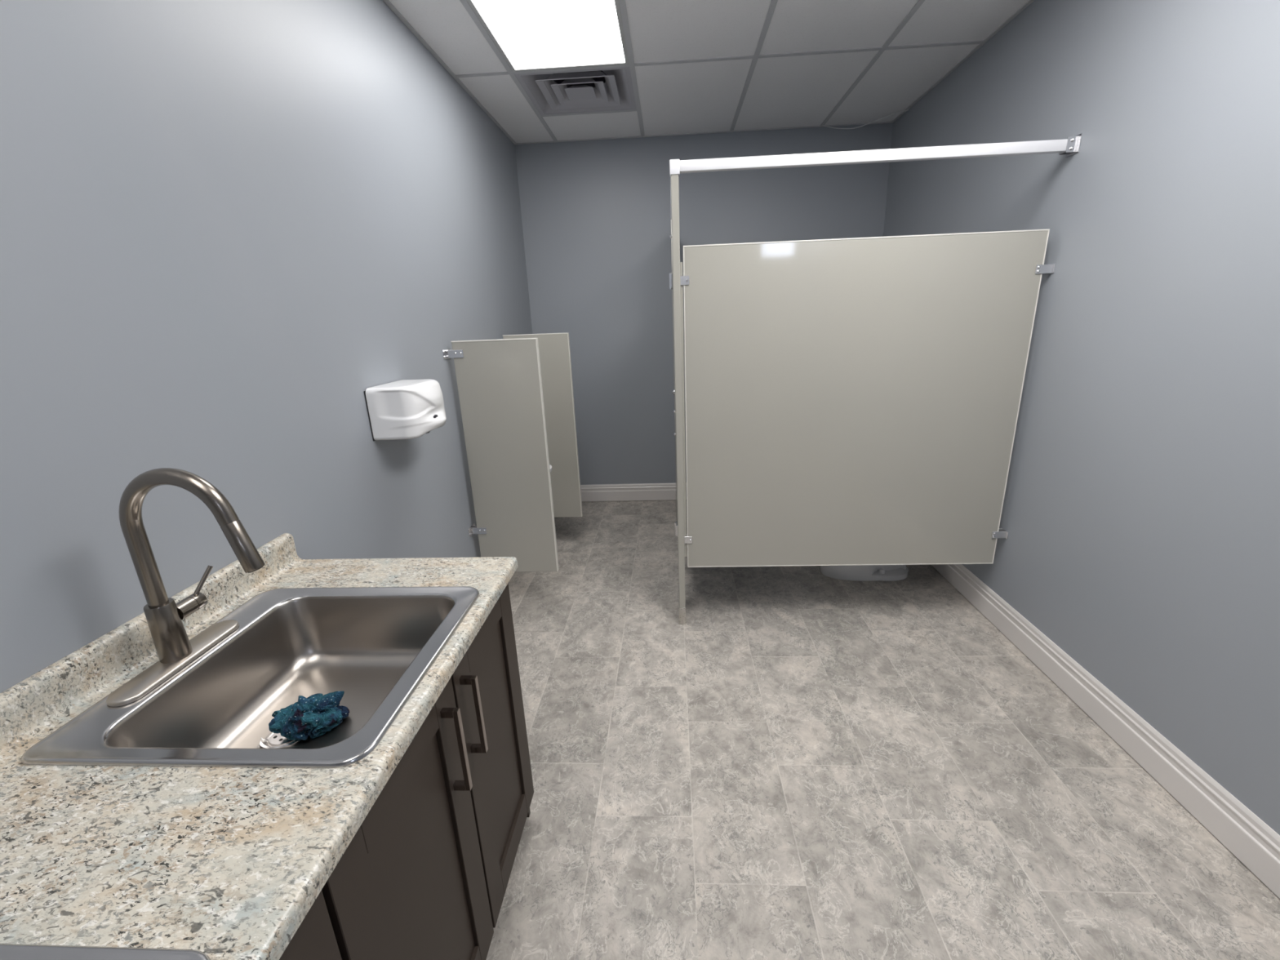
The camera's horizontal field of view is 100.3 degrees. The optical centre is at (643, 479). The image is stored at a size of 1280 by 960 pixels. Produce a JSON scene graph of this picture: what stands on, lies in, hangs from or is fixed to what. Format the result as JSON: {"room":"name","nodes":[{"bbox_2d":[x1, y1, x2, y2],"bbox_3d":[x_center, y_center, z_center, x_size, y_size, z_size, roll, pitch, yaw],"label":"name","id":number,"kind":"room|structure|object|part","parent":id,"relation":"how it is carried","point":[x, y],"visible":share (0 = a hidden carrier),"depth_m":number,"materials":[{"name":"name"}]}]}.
{"room":"public restroom","nodes":[
{"label":"public restroom","id":0,"kind":"room"},
{"bbox_2d":[0,0,532,693],"bbox_3d":[-1.074,-0.316,1.147,0.100,2.991,6.473,-1,17,3],"label":"wall","id":1,"kind":"structure","parent":0,"point":[224,224],"depth_m":1.29,"materials":[{"name":"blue paint"}]},
{"bbox_2d":[0,533,304,762],"bbox_3d":[-1.032,0.554,0.282,0.044,0.081,2.513,-1,17,3],"label":"backsplash","id":2,"kind":"structure","parent":1,"relation":"attached to","point":[32,707],"depth_m":0.98,"materials":[{"name":"stone"}]},
{"bbox_2d":[364,378,446,441],"bbox_3d":[-0.869,-0.272,2.029,0.208,0.193,0.290,-1,17,3],"label":"dryer","id":3,"kind":"object","parent":1,"relation":"attached to","point":[404,409],"visible":1,"depth_m":1.91,"materials":[{"name":"white plastic"}]},
{"bbox_3d":[-0.971,-0.267,2.035,0.004,0.180,0.290,-1,17,3],"label":"plate","id":4,"kind":"part","parent":3,"relation":"part of","materials":[{"name":"black plastic"}]},
{"bbox_2d":[442,337,559,571],"bbox_3d":[-0.706,-0.086,2.716,0.447,1.214,0.089,-1,17,3],"label":"screen","id":5,"kind":"object","parent":1,"relation":"attached to","point":[500,381],"visible":0.98,"depth_m":2.68,"materials":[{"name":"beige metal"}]},
{"bbox_2d":[502,333,582,517],"bbox_3d":[-0.667,-0.325,3.495,0.447,1.214,0.089,-1,17,3],"label":"screen","id":6,"kind":"object","parent":1,"relation":"attached to","point":[554,350],"visible":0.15,"depth_m":3.46,"materials":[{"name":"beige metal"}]},
{"bbox_2d":[382,0,1034,144],"bbox_3d":[0.241,-1.488,0.721,2.623,0.004,6.273,-1,17,3],"label":"trim","id":7,"kind":"structure","parent":1,"relation":"attached to","point":[388,2],"depth_m":3.00,"materials":[{"name":"paint"}]},
{"bbox_2d":[455,0,983,141],"bbox_3d":[0.241,-1.489,0.721,2.598,0.004,6.273,-1,17,3],"label":"ceiling grid","id":8,"kind":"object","parent":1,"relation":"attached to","point":[632,64],"depth_m":2.64,"materials":[{"name":"paint"}]},
{"bbox_2d":[515,123,893,484],"bbox_3d":[0.437,-1.279,4.113,2.623,2.991,0.100,-1,17,3],"label":"wall","id":9,"kind":"structure","parent":0,"point":[596,214],"depth_m":3.91,"materials":[{"name":"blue paint"}]},
{"bbox_2d":[580,482,686,501],"bbox_3d":[0.487,0.096,4.473,2.591,0.148,0.016,-1,17,3],"label":"baseboard","id":10,"kind":"structure","parent":9,"relation":"attached to","point":[642,491],"depth_m":4.50,"materials":[{"name":"white paint"}]},
{"bbox_2d":[388,0,1029,142],"bbox_3d":[0.240,-1.498,0.718,2.621,0.016,6.271,-1,17,3],"label":"ceiling","id":11,"kind":"structure","parent":0,"point":[797,91],"depth_m":2.66,"materials":[{"name":"tile"}]},
{"bbox_2d":[466,0,629,71],"bbox_3d":[-0.397,-1.923,2.090,0.589,0.080,1.196,-1,17,3],"label":"ceiling light","id":12,"kind":"object","parent":11,"relation":"attached to","point":[530,35],"visible":0.99,"depth_m":2.33,"materials":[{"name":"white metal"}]},
{"bbox_2d":[514,66,636,115],"bbox_3d":[-0.354,-2.228,2.953,0.589,0.163,0.585,-1,17,3],"label":"ceiling vent","id":13,"kind":"object","parent":11,"relation":"in","point":[609,89],"visible":0.91,"depth_m":2.99,"materials":[{"name":"grey metal"}]},
{"bbox_2d":[822,109,908,128],"bbox_3d":[1.470,-2.380,3.546,0.533,0.034,0.105,8,20,31],"label":"cobweb","id":14,"kind":"object","parent":11,"relation":"hanging from","point":[907,109],"visible":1,"depth_m":3.57},
{"bbox_2d":[485,499,1279,959],"bbox_3d":[0.341,1.133,1.522,2.823,0.100,6.473,-1,17,3],"label":"floor","id":15,"kind":"structure","parent":0,"point":[810,765],"depth_m":1.72,"materials":[{"name":"tile"}]},
{"bbox_2d":[279,890,342,959],"bbox_3d":[-0.698,1.023,0.406,0.638,0.838,0.839,-1,17,3],"label":"base cabinet","id":16,"kind":"object","parent":15,"relation":"on","point":[314,939],"visible":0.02,"depth_m":0.66,"materials":[{"name":"black wood"}]},
{"bbox_2d":[0,533,518,959],"bbox_3d":[-0.731,0.565,0.271,0.646,0.117,2.515,-1,17,3],"label":"countertop","id":17,"kind":"structure","parent":16,"relation":"on","point":[222,863],"depth_m":0.72,"materials":[{"name":"stone"}]},
{"bbox_2d":[0,943,211,959],"bbox_3d":[-0.708,0.654,0.335,0.553,0.179,0.540,-1,17,3],"label":"sink","id":18,"kind":"object","parent":17,"relation":"in","point":[7,951],"visible":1,"depth_m":0.55,"materials":[{"name":"silver metal"}]},
{"bbox_2d":[21,586,479,768],"bbox_3d":[-0.671,0.426,1.076,0.553,0.179,0.540,-1,17,3],"label":"sink","id":19,"kind":"object","parent":17,"relation":"in","point":[375,646],"visible":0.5,"depth_m":1.11,"materials":[{"name":"silver metal"}]},
{"bbox_2d":[106,467,265,706],"bbox_3d":[-0.822,0.165,0.984,0.250,0.388,0.265,-1,17,3],"label":"faucet","id":20,"kind":"object","parent":19,"relation":"on","point":[175,651],"visible":1,"depth_m":0.97,"materials":[{"name":"silver metal"}]},
{"bbox_3d":[-0.909,0.349,1.045,0.058,0.008,0.265,-1,17,3],"label":"deck plate","id":21,"kind":"part","parent":20,"relation":"part of","materials":[{"name":"silver metal"}]},
{"bbox_3d":[-0.909,0.252,1.065,0.033,0.033,0.058,-1,17,3],"label":"handle","id":22,"kind":"part","parent":20,"relation":"part of","materials":[{"name":"silver metal"}]},
{"bbox_3d":[-0.902,0.208,1.091,0.009,0.055,0.051,4,18,19],"label":"lever","id":23,"kind":"part","parent":20,"relation":"part of","materials":[{"name":"silver metal"}]},
{"bbox_2d":[268,690,349,740],"bbox_3d":[-0.683,0.478,1.092,0.150,0.058,0.112,-1,17,3],"label":"crumpled cloth","id":24,"kind":"object","parent":19,"relation":"in","point":[315,715],"visible":1,"depth_m":1.07,"materials":[{"name":"teal fabric"}]},
{"bbox_2d":[321,582,533,959],"bbox_3d":[-0.658,0.780,1.196,0.638,0.838,0.814,-1,17,3],"label":"base cabinet","id":25,"kind":"object","parent":15,"relation":"on","point":[425,874],"visible":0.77,"depth_m":1.06,"materials":[{"name":"black wood"}]},
{"bbox_3d":[-0.394,0.792,0.984,0.019,0.748,0.406,-1,17,3],"label":"door","id":26,"kind":"part","parent":25,"relation":"part of","materials":[{"name":"brown wood"}]},
{"bbox_3d":[-0.397,0.792,0.984,0.008,0.600,0.258,-1,17,3],"label":"door panel","id":27,"kind":"part","parent":25,"relation":"part of","materials":[{"name":"brown wood"}]},
{"bbox_3d":[-0.369,0.533,1.053,0.035,0.192,0.012,-1,17,3],"label":"handle","id":28,"kind":"part","parent":25,"relation":"part of","materials":[{"name":"silver metal"}]},
{"bbox_3d":[-0.365,0.505,1.145,0.035,0.192,0.012,-1,17,3],"label":"handle","id":29,"kind":"part","parent":25,"relation":"part of","materials":[{"name":"silver metal"}]},
{"bbox_3d":[-0.374,0.673,1.370,0.019,0.748,0.387,-1,17,3],"label":"door","id":30,"kind":"part","parent":25,"relation":"part of","materials":[{"name":"brown wood"}]},
{"bbox_3d":[-0.378,0.673,1.370,0.008,0.600,0.239,-1,17,3],"label":"door panel","id":31,"kind":"part","parent":25,"relation":"part of","materials":[{"name":"brown wood"}]},
{"bbox_2d":[819,564,908,581],"bbox_3d":[1.347,0.177,3.045,0.731,0.765,0.420,-1,17,3],"label":"toilet","id":32,"kind":"object","parent":15,"relation":"on","point":[859,572],"visible":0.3,"depth_m":3.05,"materials":[{"name":"white ceramic"}]},
{"bbox_2d":[669,133,1082,624],"bbox_3d":[0.942,-0.556,3.240,1.546,2.082,1.903,-1,17,3],"label":"stall","id":33,"kind":"object","parent":15,"relation":"on","point":[855,401],"visible":1,"depth_m":2.33,"materials":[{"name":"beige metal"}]},
{"bbox_3d":[0.166,-1.518,3.013,0.031,0.030,1.847,-1,17,3],"label":"head rail","id":34,"kind":"part","parent":33,"relation":"part of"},
{"bbox_3d":[0.190,-0.463,3.053,0.026,1.454,0.900,-1,17,3],"label":"stall door","id":35,"kind":"part","parent":33,"relation":"part of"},
{"bbox_3d":[0.911,-0.285,2.379,1.446,1.454,0.025,-1,17,3],"label":"panel","id":36,"kind":"part","parent":33,"relation":"part of","materials":[{"name":"beige plastic"}]},
{"bbox_3d":[0.911,-0.285,2.379,1.449,1.457,0.028,-1,17,3],"label":"edge trim","id":37,"kind":"part","parent":33,"relation":"part of","materials":[{"name":"beige plastic"}]},
{"bbox_3d":[0.874,-1.252,2.068,1.473,0.040,0.032,-1,17,3],"label":"head rail","id":38,"kind":"part","parent":33,"relation":"part of","materials":[{"name":"silver metal"}]},
{"bbox_2d":[883,0,1279,835],"bbox_3d":[1.643,-0.373,0.993,0.100,2.991,6.473,-1,17,3],"label":"wall","id":39,"kind":"structure","parent":0,"point":[1140,516],"depth_m":1.74,"materials":[{"name":"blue paint"}]},
{"bbox_2d":[930,564,1279,898],"bbox_3d":[1.638,0.987,1.411,0.016,0.148,6.273,-1,17,3],"label":"baseboard","id":40,"kind":"structure","parent":39,"relation":"attached to","point":[1256,845],"depth_m":1.76,"materials":[{"name":"white paint"}]}
]}

